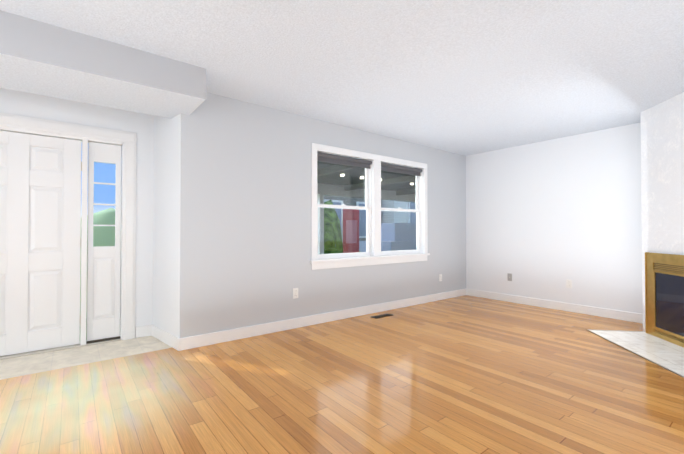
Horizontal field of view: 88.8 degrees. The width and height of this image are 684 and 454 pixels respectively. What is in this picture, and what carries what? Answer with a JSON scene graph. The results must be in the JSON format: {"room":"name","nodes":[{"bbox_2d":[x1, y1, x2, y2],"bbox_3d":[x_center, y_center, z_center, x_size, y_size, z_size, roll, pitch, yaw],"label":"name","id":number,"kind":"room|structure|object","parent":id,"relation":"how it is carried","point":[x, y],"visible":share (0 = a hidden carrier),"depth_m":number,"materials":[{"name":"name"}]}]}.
{"room":"living room","nodes":[
{"label":"living room","id":0,"kind":"room"},
{"bbox_2d":[0,88,153,332],"bbox_3d":[-3.194,-0.201,2.964,2.820,2.700,0.150,1,-1,-38],"label":"wall","id":1,"kind":"structure","parent":0,"point":[20,103],"depth_m":3.67,"materials":[{"name":"white paint"}]},
{"bbox_2d":[0,131,81,355],"bbox_3d":[-2.895,0.142,3.128,0.909,1.982,0.119,1,-1,-38],"label":"entry door","id":2,"kind":"structure","parent":1,"relation":"in","point":[40,218],"depth_m":3.23,"materials":[{"name":"white wood"}]},
{"bbox_2d":[0,113,136,359],"bbox_3d":[-2.795,0.081,3.254,1.500,2.145,0.172,1,-1,-38],"label":"door frame","id":3,"kind":"structure","parent":1,"relation":"attached to","point":[124,140],"depth_m":3.51,"materials":[{"name":"white wood"}]},
{"bbox_2d":[87,142,120,340],"bbox_3d":[-2.413,0.148,3.548,0.275,1.982,0.044,1,-1,-38],"label":"sidelight window","id":4,"kind":"structure","parent":1,"relation":"in","point":[103,291],"depth_m":3.53,"materials":[{"name":"white wood"}]},
{"bbox_2d":[0,336,171,379],"bbox_3d":[-2.996,1.172,2.740,3.180,0.050,0.720,1,-1,-38],"label":"floor","id":5,"kind":"structure","parent":0,"point":[30,364],"depth_m":3.11,"materials":[{"name":"beige tile"}]},
{"bbox_2d":[153,107,197,337],"bbox_3d":[-1.770,-0.192,3.622,0.884,2.700,0.148,-1,-1,43],"label":"wall","id":6,"kind":"structure","parent":0,"point":[175,238],"depth_m":3.37,"materials":[{"name":"white paint"}]},
{"bbox_2d":[147,324,174,348],"bbox_3d":[-1.781,1.099,3.509,0.127,0.115,0.690,1,-1,-38],"label":"baseboard","id":7,"kind":"structure","parent":6,"relation":"attached to","point":[152,330],"depth_m":3.53,"materials":[{"name":"white wood"}]},
{"bbox_2d":[196,92,465,334],"bbox_3d":[0.403,-0.177,4.859,4.670,2.700,0.150,1,-1,-38],"label":"wall","id":8,"kind":"structure","parent":0,"point":[253,213],"depth_m":3.92,"materials":[{"name":"grey paint"}]},
{"bbox_2d":[293,288,297,298],"bbox_3d":[-0.533,0.763,4.023,0.070,0.115,0.010,1,-1,-38],"label":"outlet","id":9,"kind":"object","parent":8,"relation":"attached to","point":[295,292],"visible":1,"depth_m":4.02,"materials":[{"name":"white plastic"}]},
{"bbox_2d":[175,288,466,350],"bbox_3d":[0.330,1.114,4.681,4.684,0.115,0.016,1,-1,-38],"label":"baseboard","id":10,"kind":"structure","parent":8,"relation":"attached to","point":[177,343],"depth_m":4.03,"materials":[{"name":"white wood"}]},
{"bbox_2d":[310,143,429,269],"bbox_3d":[0.450,-0.239,4.866,2.180,1.515,0.198,1,-1,-38],"label":"window unit","id":11,"kind":"structure","parent":8,"relation":"in","point":[350,161],"depth_m":4.80,"materials":[{"name":"white"}]},
{"bbox_2d":[0,295,683,453],"bbox_3d":[0.453,1.164,2.138,7.900,0.050,4.450,1,-1,-38],"label":"floor","id":12,"kind":"structure","parent":0,"point":[466,374],"depth_m":2.40,"materials":[{"name":"brown wood"}]},
{"bbox_2d":[372,313,392,318],"bbox_3d":[0.531,1.166,4.587,0.320,0.007,0.110,1,-1,-38],"label":"floor vent","id":13,"kind":"object","parent":12,"relation":"in","point":[381,316],"visible":1,"depth_m":4.56,"materials":[{"name":"brown metal"}]},
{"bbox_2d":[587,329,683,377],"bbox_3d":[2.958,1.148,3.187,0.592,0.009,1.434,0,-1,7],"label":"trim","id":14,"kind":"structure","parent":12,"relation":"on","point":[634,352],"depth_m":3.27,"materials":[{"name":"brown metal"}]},
{"bbox_2d":[590,330,683,375],"bbox_3d":[2.963,1.149,3.181,0.580,0.007,1.400,0,-1,7],"label":"hearth","id":15,"kind":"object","parent":12,"relation":"on","point":[666,354],"depth_m":3.33,"materials":[{"name":"stone"}]},
{"bbox_2d":[0,0,683,155],"bbox_3d":[0.232,-1.393,2.455,8.000,0.196,5.270,1,-1,-38],"label":"ceiling","id":16,"kind":"structure","parent":0,"point":[466,77],"depth_m":2.71,"materials":[{"name":"white paint"}]},
{"bbox_2d":[0,10,205,118],"bbox_3d":[-2.562,-1.296,2.316,3.010,0.425,0.730,1,-1,-38],"label":"soffit beam","id":17,"kind":"structure","parent":16,"relation":"attached to","point":[42,58],"depth_m":2.60,"materials":[{"name":"grey paint"}]},
{"bbox_2d":[466,122,642,313],"bbox_3d":[3.558,-0.182,4.473,0.150,2.700,4.320,1,-1,-38],"label":"wall","id":18,"kind":"structure","parent":0,"point":[546,219],"depth_m":4.94,"materials":[{"name":"white paint"}]},
{"bbox_2d":[507,273,511,280],"bbox_3d":[2.641,0.791,5.510,0.018,0.115,0.070,1,-1,-38],"label":"outlet","id":19,"kind":"object","parent":18,"relation":"attached to","point":[509,275],"visible":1,"depth_m":5.51,"materials":[{"name":"grey plastic"}]},
{"bbox_2d":[467,289,642,322],"bbox_3d":[3.093,1.117,4.919,0.020,0.115,2.980,1,-1,-38],"label":"baseboard","id":20,"kind":"structure","parent":18,"relation":"attached to","point":[589,310],"depth_m":4.90,"materials":[{"name":"white wood"}]},
{"bbox_2d":[566,279,571,287],"bbox_3d":[3.152,0.788,4.856,0.010,0.115,0.070,1,-1,-38],"label":"outlet","id":21,"kind":"object","parent":18,"relation":"attached to","point":[568,283],"visible":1,"depth_m":4.86,"materials":[{"name":"white plastic"}]},
{"bbox_2d":[640,92,683,330],"bbox_3d":[3.390,-0.202,2.827,2.130,2.700,1.761,1,-1,-38],"label":"wall","id":22,"kind":"structure","parent":0,"point":[662,168],"depth_m":3.61,"materials":[{"name":"white paint"}]},
{"bbox_2d":[645,252,683,346],"bbox_3d":[3.226,0.709,3.161,0.048,0.885,1.315,0,-1,7],"label":"frame","id":23,"kind":"object","parent":22,"relation":"attached to","point":[664,296],"visible":0.9,"depth_m":3.55,"materials":[{"name":"gold metal"}]},
{"label":"outside","id":24,"kind":"structure","parent":0,"visible":0},
{"bbox_2d":[81,154,115,214],"bbox_3d":[-25.769,-5.248,33.197,60.000,14.450,0.001,1,-1,-38],"label":"sky","id":25,"kind":"structure","parent":24,"point":[109,199],"depth_m":34.76,"materials":[{"name":"blue"}]},
{"bbox_2d":[80,161,415,339],"bbox_3d":[-13.003,-1.753,20.725,55.000,8.752,41.280,1,-1,-38],"label":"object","id":26,"kind":"structure","parent":24,"point":[349,216],"depth_m":10.01,"materials":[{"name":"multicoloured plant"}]}
]}

